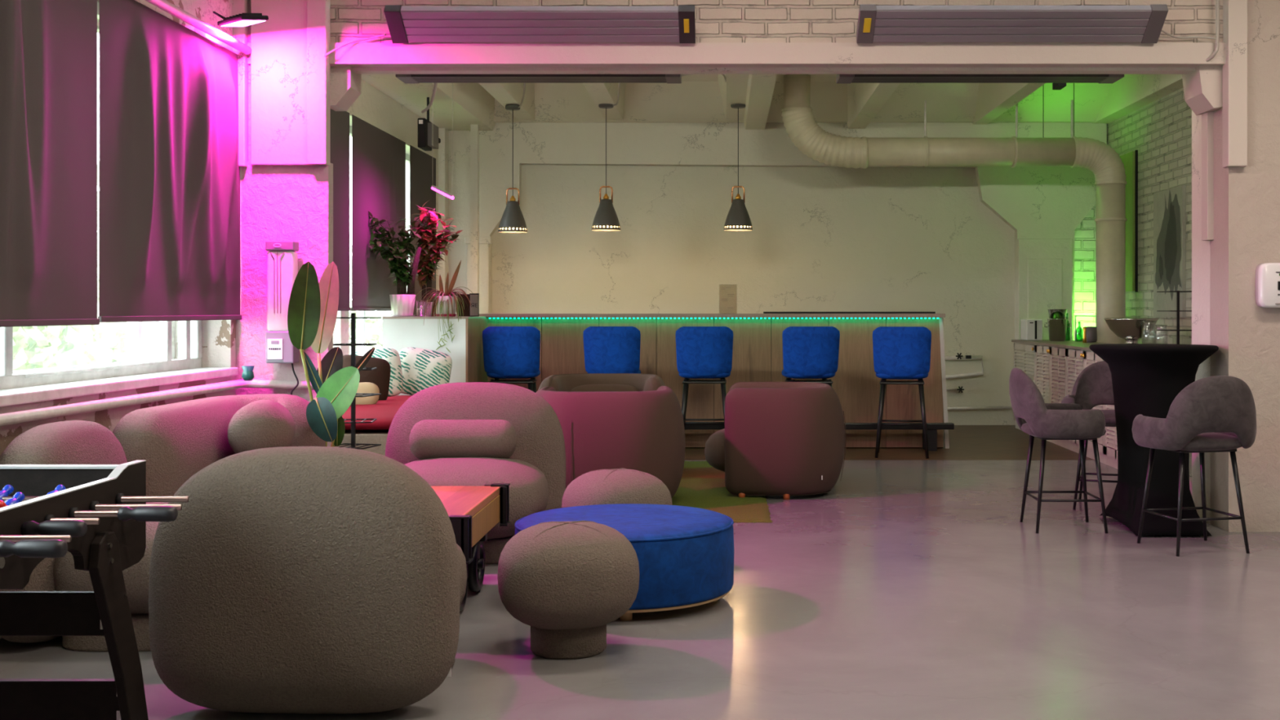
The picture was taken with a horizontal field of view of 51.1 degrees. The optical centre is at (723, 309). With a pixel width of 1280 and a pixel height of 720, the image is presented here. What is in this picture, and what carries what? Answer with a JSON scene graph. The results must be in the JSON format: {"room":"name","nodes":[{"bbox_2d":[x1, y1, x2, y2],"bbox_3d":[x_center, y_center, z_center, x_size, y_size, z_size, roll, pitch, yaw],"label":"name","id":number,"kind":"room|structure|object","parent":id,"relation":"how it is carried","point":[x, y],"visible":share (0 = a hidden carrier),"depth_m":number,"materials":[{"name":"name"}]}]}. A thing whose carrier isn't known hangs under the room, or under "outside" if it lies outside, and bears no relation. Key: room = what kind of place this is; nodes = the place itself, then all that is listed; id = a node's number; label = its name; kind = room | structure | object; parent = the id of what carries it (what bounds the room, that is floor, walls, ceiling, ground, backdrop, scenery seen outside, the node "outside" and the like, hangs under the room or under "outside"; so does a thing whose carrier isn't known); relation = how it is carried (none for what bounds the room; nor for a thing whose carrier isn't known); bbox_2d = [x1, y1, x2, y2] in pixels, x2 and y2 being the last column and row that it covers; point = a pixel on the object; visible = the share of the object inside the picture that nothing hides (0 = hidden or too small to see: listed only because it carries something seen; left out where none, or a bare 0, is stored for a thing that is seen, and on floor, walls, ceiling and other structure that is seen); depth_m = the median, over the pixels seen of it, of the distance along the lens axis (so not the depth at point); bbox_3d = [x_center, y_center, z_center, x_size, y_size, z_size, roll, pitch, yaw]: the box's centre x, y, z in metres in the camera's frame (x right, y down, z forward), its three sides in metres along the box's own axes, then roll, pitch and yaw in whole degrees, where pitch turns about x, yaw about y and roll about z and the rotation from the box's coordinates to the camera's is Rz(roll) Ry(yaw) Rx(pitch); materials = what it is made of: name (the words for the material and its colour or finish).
{"room":"common room","nodes":[
{"label":"common room","id":0,"kind":"room"},
{"bbox_2d":[0,0,235,639],"bbox_3d":[-3.075,-0.630,2.165,0.350,3.900,11.530,0,0,0],"label":"wall","id":1,"kind":"structure","parent":0,"point":[218,336],"depth_m":7.27,"materials":[{"name":"paint"}]},
{"bbox_2d":[0,0,238,406],"bbox_3d":[-3.078,-0.568,6.025,0.425,1.905,3.710,0,0,0],"label":"window","id":2,"kind":"structure","parent":1,"relation":"in","point":[40,384],"depth_m":6.73,"materials":[{"name":"white paint"}]},
{"bbox_2d":[0,0,99,327],"bbox_3d":[-2.818,-0.722,5.110,0.080,1.577,1.920,0,0,0],"label":"roller blind","id":3,"kind":"object","parent":2,"relation":"attached to","point":[48,48],"visible":1,"depth_m":5.61,"materials":[{"name":"fabric"}]},
{"bbox_2d":[97,0,241,322],"bbox_3d":[-2.833,-0.727,7.025,0.091,1.567,1.790,0,0,0],"label":"roller blind","id":4,"kind":"object","parent":2,"relation":"attached to","point":[169,170],"visible":1,"depth_m":6.84,"materials":[{"name":"fabric"}]},
{"bbox_2d":[0,379,314,426],"bbox_3d":[-2.615,0.443,5.253,0.571,0.065,5.305,0,0,0],"label":"pipe","id":5,"kind":"object","parent":1,"relation":"attached to","point":[40,414],"visible":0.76,"depth_m":6.40,"materials":[{"name":"metal"}]},
{"bbox_2d":[144,0,251,54],"bbox_3d":[-2.815,-1.535,5.990,0.052,0.052,3.780,0,0,0],"label":"pole","id":6,"kind":"object","parent":1,"relation":"attached to","point":[164,5],"visible":1,"depth_m":7.13,"materials":[{"name":"metal"}]},
{"bbox_2d":[232,0,248,167],"bbox_3d":[-2.875,-1.715,7.915,0.090,1.730,0.070,0,0,0],"label":"trim","id":7,"kind":"structure","parent":1,"relation":"attached to","point":[239,6],"depth_m":7.88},
{"bbox_2d":[213,11,268,26],"bbox_3d":[-2.702,-1.639,7.498,0.276,0.080,0.194,0,0,34],"label":"floodlight","id":8,"kind":"object","parent":1,"relation":"attached to","point":[242,20],"visible":1,"depth_m":7.45,"materials":[{"name":"black"}]},
{"bbox_2d":[126,80,438,360],"bbox_3d":[-3.375,-0.630,11.665,0.350,3.900,7.470,0,0,0],"label":"wall","id":9,"kind":"structure","parent":0,"point":[372,106],"depth_m":12.37,"materials":[{"name":"white paint"}]},
{"bbox_2d":[330,108,351,311],"bbox_3d":[-3.147,-0.827,9.780,0.023,1.667,2.920,0,0,0],"label":"roller blind","id":10,"kind":"object","parent":9,"relation":"attached to","point":[340,120],"visible":0.16,"depth_m":11.01,"materials":[{"name":"fabric"}]},
{"bbox_2d":[349,125,409,351],"bbox_3d":[-3.405,-0.557,13.000,0.490,2.225,3.260,0,0,0],"label":"window","id":11,"kind":"structure","parent":9,"relation":"in","point":[361,322],"depth_m":12.52,"materials":[{"name":"white paint"}]},
{"bbox_2d":[351,114,405,311],"bbox_3d":[-3.146,-0.827,12.265,0.025,1.667,1.910,0,0,0],"label":"roller blind","id":12,"kind":"object","parent":11,"relation":"attached to","point":[378,157],"visible":0.72,"depth_m":12.04,"materials":[{"name":"fabric"}]},
{"bbox_2d":[409,145,435,315],"bbox_3d":[-3.147,-0.784,14.010,0.022,1.752,1.220,0,0,0],"label":"roller blind","id":13,"kind":"object","parent":9,"relation":"attached to","point":[422,165],"visible":0.4,"depth_m":13.86,"materials":[{"name":"fabric"}]},
{"bbox_2d":[235,0,333,446],"bbox_3d":[-2.800,-0.630,7.980,0.900,3.900,0.100,0,0,0],"label":"wall","id":14,"kind":"structure","parent":0,"point":[277,202],"depth_m":7.93,"materials":[{"name":"paint"}]},
{"bbox_2d":[265,240,298,363],"bbox_3d":[-2.595,-0.047,7.842,0.168,0.718,0.116,0,0,0],"label":"air purifier","id":15,"kind":"object","parent":14,"relation":"attached to","point":[282,255],"visible":0.91,"depth_m":7.80,"materials":[{"name":"white"}]},
{"bbox_2d":[250,0,330,165],"bbox_3d":[-2.572,-1.720,7.915,0.455,1.720,0.090,0,0,0],"label":"wall panel","id":16,"kind":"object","parent":14,"relation":"attached to","point":[291,71],"depth_m":7.89,"materials":[{"name":"paint"}]},
{"bbox_2d":[330,66,361,111],"bbox_3d":[-2.320,-1.347,8.130,0.160,0.235,0.240,0,0,0],"label":"corbel","id":17,"kind":"object","parent":14,"relation":"attached to","point":[345,83],"visible":0.77,"depth_m":8.01,"materials":[{"name":"white paint"}]},
{"bbox_2d":[438,124,479,296],"bbox_3d":[-2.988,-0.405,14.931,0.770,3.450,0.261,0,0,30],"label":"vertical pipes","id":18,"kind":"structure","parent":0,"point":[474,128],"depth_m":14.67,"materials":[{"name":"metal"}]},
{"bbox_2d":[432,83,495,130],"bbox_3d":[-2.535,-2.260,11.760,0.170,0.440,7.000,0,0,0],"label":"ceiling","id":19,"kind":"structure","parent":0,"point":[473,97],"depth_m":13.77,"materials":[{"name":"paint"}]},
{"bbox_2d":[0,425,1279,719],"bbox_3d":[1.800,1.380,6.300,10.800,0.120,19.800,0,0,0],"label":"floor","id":20,"kind":"structure","parent":0,"point":[901,589],"depth_m":5.53,"materials":[{"name":"concrete"}]},
{"bbox_2d":[0,420,168,651],"bbox_3d":[-2.353,0.890,5.502,1.065,0.860,0.950,0,0,-2],"label":"armchair","id":21,"kind":"object","parent":20,"relation":"on","point":[69,442],"visible":0.21,"depth_m":5.15,"materials":[{"name":"beige fabric"}]},
{"bbox_2d":[0,460,189,719],"bbox_3d":[-2.115,0.891,3.425,1.250,0.858,1.350,0,0,0],"label":"table","id":22,"kind":"object","parent":20,"relation":"on","point":[99,514],"visible":1,"depth_m":3.87,"materials":[{"name":"black wood"}]},
{"bbox_2d":[112,394,325,496],"bbox_3d":[-2.357,0.890,6.738,0.995,0.860,1.475,0,0,0],"label":"curved sofa","id":23,"kind":"object","parent":20,"relation":"on","point":[176,441],"visible":0.16,"depth_m":6.33,"materials":[{"name":"beige fabric"}]},
{"bbox_2d":[227,400,295,453],"bbox_3d":[-2.360,0.620,6.820,0.313,0.309,0.420,0,0,-14],"label":"bolster cushion","id":24,"kind":"object","parent":23,"relation":"on","point":[260,424],"visible":0.88,"depth_m":6.64,"materials":[{"name":"beige fabric"}]},
{"bbox_2d":[148,446,467,714],"bbox_3d":[-1.360,0.884,4.747,1.008,0.872,1.065,0,0,2],"label":"armchair","id":25,"kind":"object","parent":20,"relation":"on","point":[288,580],"visible":1,"depth_m":4.24,"materials":[{"name":"beige fabric"}]},
{"bbox_2d":[287,261,374,446],"bbox_3d":[-2.242,0.519,7.405,0.458,1.602,0.742,0,0,0],"label":"potted plant","id":26,"kind":"object","parent":20,"relation":"on","point":[313,307],"visible":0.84,"depth_m":7.53,"materials":[{"name":"green plant"}]},
{"bbox_2d":[333,312,381,448],"bbox_3d":[-2.420,0.670,8.720,0.320,1.300,0.320,0,0,0],"label":"rack","id":27,"kind":"object","parent":20,"relation":"on","point":[353,444],"visible":0.5,"depth_m":8.71,"materials":[{"name":"black metal"}]},
{"bbox_2d":[337,395,412,455],"bbox_3d":[-2.645,1.018,10.330,1.070,0.605,2.660,0,0,0],"label":"window bench","id":28,"kind":"object","parent":20,"relation":"on","point":[376,432],"visible":0.21,"depth_m":9.12,"materials":[{"name":"fabric"}]},
{"bbox_2d":[342,354,391,399],"bbox_3d":[-2.860,0.550,10.580,0.440,0.392,0.167,0,0,-22],"label":"cushion","id":29,"kind":"object","parent":28,"relation":"on","point":[380,376],"visible":0.48,"depth_m":10.58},
{"bbox_2d":[350,347,403,396],"bbox_3d":[-2.900,0.530,11.100,0.453,0.420,0.182,0,0,-19],"label":"cushion","id":30,"kind":"object","parent":28,"relation":"on","point":[392,356],"visible":0.31,"depth_m":11.11,"materials":[{"name":"white fabric"}]},
{"bbox_2d":[399,346,452,395],"bbox_3d":[-2.560,0.535,11.360,0.486,0.433,0.200,0,0,-10],"label":"cushion","id":31,"kind":"object","parent":28,"relation":"on","point":[422,369],"visible":0.77,"depth_m":11.31,"materials":[{"name":"white fabric"}]},
{"bbox_2d":[382,315,487,395],"bbox_3d":[-2.618,0.689,12.207,0.755,1.262,0.985,0,0,0],"label":"partition wall","id":32,"kind":"structure","parent":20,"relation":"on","point":[466,348],"depth_m":11.72,"materials":[{"name":"paint"}]},
{"bbox_2d":[368,211,421,316],"bbox_3d":[-2.970,-0.415,11.925,0.542,0.944,0.391,0,0,2],"label":"potted plant","id":33,"kind":"object","parent":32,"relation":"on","point":[396,253],"visible":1,"depth_m":11.91,"materials":[{"name":"green plant"}]},
{"bbox_2d":[411,200,462,315],"bbox_3d":[-2.618,-0.470,12.061,0.521,1.054,0.368,0,0,11],"label":"potted plant","id":34,"kind":"object","parent":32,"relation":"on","point":[432,246],"visible":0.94,"depth_m":12.06,"materials":[{"name":"green plant"}]},
{"bbox_2d":[412,260,472,353],"bbox_3d":[-2.440,-0.035,11.861,0.488,0.827,0.522,0,0,25],"label":"spider plant","id":35,"kind":"object","parent":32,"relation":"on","point":[446,304],"visible":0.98,"depth_m":11.77,"materials":[{"name":"green plant"}]},
{"bbox_2d":[430,483,510,611],"bbox_3d":[-1.433,1.083,6.010,0.775,0.465,1.080,0,0,0],"label":"coffee table","id":36,"kind":"object","parent":20,"relation":"on","point":[473,511],"visible":0.37,"depth_m":6.11,"materials":[{"name":"brown wood"}]},
{"bbox_2d":[385,382,565,564],"bbox_3d":[-1.408,0.868,7.293,1.030,0.905,1.065,0,0,-2],"label":"armchair","id":37,"kind":"object","parent":20,"relation":"on","point":[535,471],"visible":0.42,"depth_m":7.52,"materials":[{"name":"beige fabric"}]},
{"bbox_2d":[408,419,516,459],"bbox_3d":[-1.430,0.715,7.330,0.580,0.223,0.231,0,0,0],"label":"bolster cushion","id":38,"kind":"object","parent":37,"relation":"on","point":[428,438],"visible":0.98,"depth_m":7.24,"materials":[{"name":"beige fabric"}]},
{"bbox_2d":[482,326,540,392],"bbox_3d":[-1.924,0.735,12.213,0.523,1.174,0.525,0,0,-3],"label":"bar stool","id":39,"kind":"object","parent":20,"relation":"on","point":[508,352],"visible":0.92,"depth_m":12.00,"materials":[{"name":"blue fabric"}]},
{"bbox_2d":[497,520,639,659],"bbox_3d":[-0.600,1.071,5.170,0.544,0.498,0.524,0,0,-10],"label":"stool","id":40,"kind":"object","parent":20,"relation":"on","point":[566,581],"visible":1,"depth_m":4.97,"materials":[{"name":"beige fabric"}]},
{"bbox_2d":[582,326,640,373],"bbox_3d":[-1.005,0.735,12.242,0.523,1.174,0.525,0,0,2],"label":"bar stool","id":41,"kind":"object","parent":20,"relation":"on","point":[606,349],"visible":0.63,"depth_m":12.02,"materials":[{"name":"blue fabric"}]},
{"bbox_2d":[561,467,672,507],"bbox_3d":[-0.550,1.071,6.900,0.544,0.498,0.524,0,0,-30],"label":"stool","id":42,"kind":"object","parent":20,"relation":"on","point":[613,486],"visible":0.49,"depth_m":6.73,"materials":[{"name":"beige fabric"}]},
{"bbox_2d":[514,503,733,620],"bbox_3d":[-0.450,1.133,6.090,1.000,0.374,1.000,0,0,0],"label":"pouf","id":43,"kind":"object","parent":20,"relation":"on","point":[685,554],"visible":0.64,"depth_m":5.77,"materials":[{"name":"blue fabric"}]},
{"bbox_2d":[675,326,733,428],"bbox_3d":[-0.171,0.735,12.213,0.523,1.174,0.525,0,0,0],"label":"bar stool","id":44,"kind":"object","parent":20,"relation":"on","point":[701,352],"visible":0.97,"depth_m":12.01,"materials":[{"name":"blue fabric"}]},
{"bbox_2d":[479,313,949,448],"bbox_3d":[-0.077,0.677,12.970,4.465,1.285,0.740,0,0,0],"label":"bar counter","id":45,"kind":"object","parent":20,"relation":"on","point":[757,343],"depth_m":12.72,"materials":[{"name":"brown wood"}]},
{"bbox_2d":[479,313,945,317],"bbox_3d":[-0.105,0.052,12.970,4.410,0.035,0.740,0,0,0],"label":"countertop","id":46,"kind":"structure","parent":45,"relation":"on","point":[487,315],"depth_m":12.60,"materials":[{"name":"brown"}]},
{"bbox_2d":[684,422,954,451],"bbox_3d":[-0.020,1.190,12.594,4.360,0.260,0.248,0,0,0],"label":"rail","id":47,"kind":"object","parent":45,"relation":"attached to","point":[931,428],"visible":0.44,"depth_m":12.47,"materials":[{"name":"black metal"}]},
{"bbox_2d":[671,461,772,522],"bbox_3d":[-0.725,1.310,9.910,2.062,0.015,3.296,0,0,0],"label":"rug","id":48,"kind":"object","parent":20,"relation":"on","point":[701,486],"visible":0.16,"depth_m":9.27,"materials":[{"name":"carpet"}]},
{"bbox_2d":[537,373,665,391],"bbox_3d":[-0.943,0.911,10.489,1.070,0.790,1.039,0,0,-2],"label":"barrel armchair","id":49,"kind":"object","parent":48,"relation":"on","point":[585,382],"visible":0.2,"depth_m":10.71,"materials":[{"name":"brown fabric"}]},
{"bbox_2d":[570,384,639,391],"bbox_3d":[-0.952,0.746,10.750,0.600,0.298,0.166,0,0,-2],"label":"cushion","id":50,"kind":"object","parent":49,"relation":"on","point":[574,388],"depth_m":10.70,"materials":[{"name":"brown fabric"}]},
{"bbox_2d":[536,386,685,497],"bbox_3d":[-0.803,0.918,9.040,1.090,0.775,1.039,0,0,-3],"label":"barrel armchair","id":51,"kind":"object","parent":48,"relation":"on","point":[643,431],"visible":0.64,"depth_m":8.57,"materials":[{"name":"brown fabric"}]},
{"bbox_2d":[704,382,846,499],"bbox_3d":[0.374,0.932,9.722,1.019,0.775,1.110,0,0,2],"label":"barrel armchair","id":52,"kind":"object","parent":20,"relation":"on","point":[786,439],"visible":1,"depth_m":9.22,"materials":[{"name":"brown fabric"}]},
{"bbox_2d":[781,326,839,386],"bbox_3d":[0.781,0.735,12.193,0.523,1.174,0.525,0,0,-4],"label":"bar stool","id":53,"kind":"object","parent":20,"relation":"on","point":[808,352],"visible":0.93,"depth_m":11.98,"materials":[{"name":"blue fabric"}]},
{"bbox_2d":[872,326,931,458],"bbox_3d":[1.618,0.735,12.073,0.523,1.174,0.525,0,0,8],"label":"bar stool","id":54,"kind":"object","parent":20,"relation":"on","point":[900,353],"visible":1,"depth_m":11.87,"materials":[{"name":"blue fabric"}]},
{"bbox_2d":[781,74,1126,343],"bbox_3d":[2.418,-0.628,14.000,3.625,3.857,0.334,0,0,0],"label":"ventilation duct","id":55,"kind":"object","parent":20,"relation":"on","point":[822,146],"visible":0.98,"depth_m":13.87,"materials":[{"name":"metal"}]},
{"bbox_2d":[1013,342,1037,430],"bbox_3d":[3.519,0.840,14.405,0.601,0.960,1.042,0,0,0],"label":"base cabinet","id":56,"kind":"object","parent":20,"relation":"on","point":[1024,354],"visible":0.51,"depth_m":14.34,"materials":[{"name":"white wood"}]},
{"bbox_2d":[1035,345,1068,448],"bbox_3d":[3.519,0.840,13.250,0.601,0.960,1.252,0,0,0],"label":"base cabinet","id":57,"kind":"object","parent":20,"relation":"on","point":[1051,362],"visible":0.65,"depth_m":13.19,"materials":[{"name":"white wood"}]},
{"bbox_2d":[1008,367,1107,533],"bbox_3d":[2.022,0.836,8.090,0.548,0.971,0.639,0,0,0],"label":"counter stool","id":58,"kind":"object","parent":20,"relation":"on","point":[1034,417],"visible":1,"depth_m":7.89,"materials":[{"name":"grey fabric"}]},
{"bbox_2d":[1066,348,1106,464],"bbox_3d":[3.519,0.840,11.990,0.601,0.960,1.252,0,0,0],"label":"base cabinet","id":59,"kind":"object","parent":20,"relation":"on","point":[1077,360],"visible":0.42,"depth_m":12.13,"materials":[{"name":"white wood"}]},
{"bbox_2d":[1061,360,1117,509],"bbox_3d":[2.610,0.836,9.007,0.639,0.971,0.548,0,0,20],"label":"counter stool","id":60,"kind":"object","parent":20,"relation":"on","point":[1093,387],"visible":0.29,"depth_m":9.22,"materials":[{"name":"grey fabric"}]},
{"bbox_2d":[1088,343,1218,536],"bbox_3d":[2.617,0.763,8.120,0.750,1.097,0.783,0,0,0],"label":"cocktail table","id":61,"kind":"object","parent":20,"relation":"on","point":[1147,379],"visible":0.8,"depth_m":7.89,"materials":[{"name":"black fabric"}]},
{"bbox_2d":[1189,453,1191,494],"bbox_3d":[3.519,0.840,9.470,0.601,0.960,1.252,0,0,0],"label":"base cabinet","id":62,"kind":"object","parent":20,"relation":"on","point":[1190,454],"visible":0.02,"depth_m":9.29,"materials":[{"name":"white wood"}]},
{"bbox_2d":[1011,339,1108,351],"bbox_3d":[3.545,0.346,11.895,0.630,0.026,6.110,0,0,0],"label":"countertop","id":63,"kind":"structure","parent":62,"relation":"on","point":[1070,344],"depth_m":13.35,"materials":[{"name":"brown"}]},
{"bbox_2d":[1044,309,1070,341],"bbox_3d":[3.582,0.161,14.300,0.223,0.342,0.223,0,0,45],"label":"ice bucket","id":64,"kind":"object","parent":63,"relation":"on","point":[1056,322],"visible":1,"depth_m":14.22,"materials":[{"name":"silver metal"}]},
{"bbox_2d":[1103,318,1159,343],"bbox_3d":[3.764,0.204,12.300,0.490,0.255,0.490,0,0,0],"label":"bowl","id":65,"kind":"object","parent":63,"relation":"on","point":[1131,330],"visible":0.86,"depth_m":12.15,"materials":[{"name":"silver metal"}]},
{"bbox_2d":[1131,375,1256,556],"bbox_3d":[2.606,0.836,7.352,0.639,0.971,0.548,0,0,-12],"label":"counter stool","id":66,"kind":"object","parent":20,"relation":"on","point":[1216,413],"visible":1,"depth_m":7.15,"materials":[{"name":"grey fabric"}]},
{"bbox_2d":[492,164,1014,425],"bbox_3d":[0.050,-0.630,15.400,7.100,3.900,0.200,0,0,0],"label":"wall","id":67,"kind":"structure","parent":0,"point":[821,238],"depth_m":15.30,"materials":[{"name":"paint"}]},
{"bbox_2d":[464,236,493,313],"bbox_3d":[-2.770,0.246,15.095,0.299,2.148,0.130,0,0,0],"label":"pilaster","id":68,"kind":"object","parent":67,"relation":"attached to","point":[484,242],"visible":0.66,"depth_m":15.06,"materials":[{"name":"white paint"}]},
{"bbox_2d":[448,122,1106,425],"bbox_3d":[0.650,-0.410,15.230,7.901,3.460,0.140,0,0,0],"label":"wall frame","id":69,"kind":"object","parent":67,"relation":"attached to","point":[1034,202],"visible":0.5,"depth_m":15.16,"materials":[{"name":"white paint"}]},
{"bbox_2d":[944,352,1012,409],"bbox_3d":[2.876,0.817,15.227,0.879,0.658,0.070,0,0,0],"label":"pipes","id":70,"kind":"object","parent":67,"relation":"attached to","point":[958,356],"visible":0.82,"depth_m":15.22,"materials":[{"name":"metal"}]},
{"bbox_2d":[1017,238,1072,340],"bbox_3d":[3.641,0.257,15.102,0.610,2.126,0.115,0,0,0],"label":"pilaster","id":71,"kind":"object","parent":67,"relation":"attached to","point":[1044,265],"visible":0.55,"depth_m":15.06,"materials":[{"name":"white paint"}]},
{"bbox_2d":[330,0,1222,42],"bbox_3d":[2.025,-2.085,8.113,9.950,0.990,0.295,0,0,0],"label":"wall","id":72,"kind":"structure","parent":0,"point":[716,20],"depth_m":7.97,"materials":[{"name":"white brick"}]},
{"bbox_2d":[383,4,695,43],"bbox_3d":[-1.062,-1.673,7.832,1.795,0.187,0.275,0,0,0],"label":"heater","id":73,"kind":"object","parent":72,"relation":"attached to","point":[406,24],"visible":1,"depth_m":7.78,"materials":[{"name":"grey"}]},
{"bbox_2d":[247,42,1225,67],"bbox_3d":[0.050,-1.528,8.095,5.900,0.125,0.330,0,0,0],"label":"lintel","id":74,"kind":"object","parent":72,"relation":"attached to","point":[355,55],"visible":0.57,"depth_m":7.93,"materials":[{"name":"paint"}]},
{"bbox_2d":[352,67,1195,74],"bbox_3d":[0.315,-1.458,8.110,5.330,0.025,0.120,0,0,0],"label":"lintel","id":75,"kind":"object","parent":74,"relation":"attached to","point":[357,70],"visible":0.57,"depth_m":8.05,"materials":[{"name":"white paint"}]},
{"bbox_2d":[856,4,1168,43],"bbox_3d":[1.680,-1.675,7.832,1.780,0.192,0.275,0,0,0],"label":"heater","id":76,"kind":"object","parent":72,"relation":"attached to","point":[876,24],"visible":1,"depth_m":7.78,"materials":[{"name":"grey"}]},
{"bbox_2d":[479,74,1124,122],"bbox_3d":[0.550,-2.355,12.120,8.300,0.450,7.760,0,0,0],"label":"ceiling","id":77,"kind":"structure","parent":0,"point":[698,98],"depth_m":14.67,"materials":[{"name":"paint"}]},
{"bbox_2d":[361,74,492,130],"bbox_3d":[-3.060,-2.260,11.780,0.880,0.440,7.040,0,0,0],"label":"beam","id":78,"kind":"structure","parent":77,"relation":"attached to","point":[413,96],"depth_m":13.11,"materials":[{"name":"paint"}]},
{"bbox_2d":[417,97,438,151],"bbox_3d":[-2.833,-1.794,12.795,0.117,0.513,0.410,0,0,0],"label":"wall speaker","id":79,"kind":"object","parent":78,"relation":"attached to","point":[428,132],"visible":0.98,"depth_m":12.70,"materials":[{"name":"black"}]},
{"bbox_2d":[497,104,527,233],"bbox_3d":[-2.195,-1.472,13.900,0.304,1.325,0.304,0,0,0],"label":"pendant lamp","id":80,"kind":"object","parent":77,"relation":"hanging from","point":[512,221],"visible":1,"depth_m":13.83,"materials":[{"name":"grey"}]},
{"bbox_2d":[395,74,681,83],"bbox_3d":[-1.165,-1.967,8.500,1.790,1.006,0.248,0,0,0],"label":"heater","id":81,"kind":"object","parent":77,"relation":"hanging from","point":[406,78],"visible":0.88,"depth_m":8.46,"materials":[{"name":"grey"}]},
{"bbox_2d":[591,103,620,231],"bbox_3d":[-1.222,-1.492,13.900,0.304,1.325,0.304,0,0,0],"label":"pendant lamp","id":82,"kind":"object","parent":77,"relation":"hanging from","point":[606,219],"visible":1,"depth_m":13.83,"materials":[{"name":"black"}]},
{"bbox_2d":[724,103,752,231],"bbox_3d":[0.155,-1.492,13.900,0.304,1.325,0.304,0,0,0],"label":"pendant lamp","id":83,"kind":"object","parent":77,"relation":"hanging from","point":[738,219],"visible":1,"depth_m":13.83,"materials":[{"name":"black"}]},
{"bbox_2d":[743,74,777,129],"bbox_3d":[0.360,-2.265,11.730,0.400,0.430,6.940,0,0,0],"label":"beam","id":84,"kind":"structure","parent":77,"relation":"attached to","point":[760,89],"depth_m":13.07,"materials":[{"name":"paint"}]},
{"bbox_2d":[847,83,900,128],"bbox_3d":[1.515,-2.270,11.730,0.370,0.420,6.940,0,0,0],"label":"ceiling beam","id":85,"kind":"structure","parent":77,"relation":"attached to","point":[864,100],"depth_m":13.66,"materials":[{"name":"paint"}]},
{"bbox_2d":[835,74,1124,83],"bbox_3d":[1.625,-1.967,8.500,1.790,1.006,0.248,0,0,0],"label":"heater","id":86,"kind":"object","parent":77,"relation":"hanging from","point":[840,78],"visible":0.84,"depth_m":8.46,"materials":[{"name":"grey"}]},
{"bbox_2d":[973,83,1044,124],"bbox_3d":[2.920,-2.295,11.730,0.340,0.370,6.940,0,0,0],"label":"ceiling beam","id":87,"kind":"structure","parent":77,"relation":"attached to","point":[993,100],"depth_m":13.83,"materials":[{"name":"paint"}]},
{"bbox_2d":[1093,74,1182,124],"bbox_3d":[4.300,-2.300,11.780,0.200,0.360,7.040,0,0,0],"label":"beam","id":88,"kind":"structure","parent":77,"relation":"attached to","point":[1131,93],"depth_m":13.68,"materials":[{"name":"paint"}]},
{"bbox_2d":[1074,204,1095,337],"bbox_3d":[4.100,-0.630,15.625,1.000,3.900,0.150,0,0,0],"label":"wall niche","id":89,"kind":"object","parent":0,"point":[1085,233],"visible":0.07,"depth_m":15.55,"materials":[{"name":"brick"}]},
{"bbox_2d":[1106,87,1191,344],"bbox_3d":[4.490,-0.630,11.930,0.220,3.900,7.340,0,0,0],"label":"wall","id":90,"kind":"structure","parent":0,"point":[1160,131],"depth_m":13.59,"materials":[{"name":"white brick"}]},
{"bbox_2d":[1119,150,1137,292],"bbox_3d":[4.354,-0.940,14.518,0.049,1.500,0.865,0,0,0],"label":"painting","id":91,"kind":"object","parent":90,"relation":"attached to","point":[1130,160],"visible":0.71,"depth_m":14.13,"materials":[{"name":"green fabric"}]},
{"bbox_2d":[1153,185,1186,317],"bbox_3d":[4.361,-0.555,13.045,0.035,1.250,0.850,0,0,0],"label":"painting","id":92,"kind":"object","parent":90,"relation":"attached to","point":[1169,205],"visible":0.96,"depth_m":13.01,"materials":[{"name":"grey fabric"}]},
{"bbox_2d":[1191,110,1209,523],"bbox_3d":[3.227,0.020,8.390,0.446,2.600,0.320,0,0,0],"label":"pillar","id":93,"kind":"structure","parent":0,"point":[1200,249],"depth_m":8.42,"materials":[{"name":"white paint"}]},
{"bbox_2d":[1209,0,1279,532],"bbox_3d":[5.003,-0.630,8.120,3.995,3.900,0.380,0,0,0],"label":"wall","id":94,"kind":"structure","parent":0,"point":[1246,335],"depth_m":7.93,"materials":[{"name":"paint"}]},
{"bbox_2d":[1182,65,1222,115],"bbox_3d":[2.955,-1.337,8.140,0.210,0.255,0.300,0,0,0],"label":"corbel","id":95,"kind":"object","parent":94,"relation":"attached to","point":[1202,87],"visible":0.77,"depth_m":7.99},
{"bbox_2d":[1201,111,1213,240],"bbox_3d":[2.987,-0.835,8.220,0.045,0.810,0.100,0,0,0],"label":"trim","id":96,"kind":"structure","parent":94,"relation":"attached to","point":[1207,118],"depth_m":8.17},
{"bbox_2d":[1222,0,1247,168],"bbox_3d":[3.042,-1.715,7.930,0.115,1.730,0.100,0,0,0],"label":"wall panel","id":97,"kind":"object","parent":94,"relation":"attached to","point":[1234,11],"depth_m":7.88,"materials":[{"name":"paint"}]},
{"bbox_2d":[1255,262,1279,307],"bbox_3d":[3.285,-0.145,7.886,0.244,0.267,0.088,0,0,0],"label":"soap dispenser","id":98,"kind":"object","parent":94,"relation":"attached to","point":[1267,274],"visible":1,"depth_m":7.85,"materials":[{"name":"white"}]},
{"label":"outside","id":99,"kind":"structure","parent":0,"visible":0},
{"bbox_3d":[-31.850,4.420,30.000,56.300,0.200,120.000,0,0,0],"label":"ground","id":100,"kind":"structure","parent":99,"visible":0},
{"bbox_2d":[13,303,116,370],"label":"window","id":101,"kind":"structure","parent":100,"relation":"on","point":[36,357],"depth_m":19.39,"materials":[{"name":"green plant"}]},
{"bbox_2d":[22,194,126,368],"bbox_3d":[-12.525,0.938,23.957,4.872,6.787,4.896,0,0,0],"label":"tree","id":102,"kind":"object","parent":100,"relation":"on","point":[109,332],"visible":0.04,"depth_m":24.03,"materials":[{"name":"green plant"}]},
{"bbox_2d":[349,233,386,354],"bbox_3d":[-9.652,1.142,31.000,4.503,6.378,4.573,0,0,0],"label":"tree","id":103,"kind":"object","parent":100,"relation":"on","point":[371,324],"visible":0.05,"depth_m":30.67,"materials":[{"name":"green plant"}]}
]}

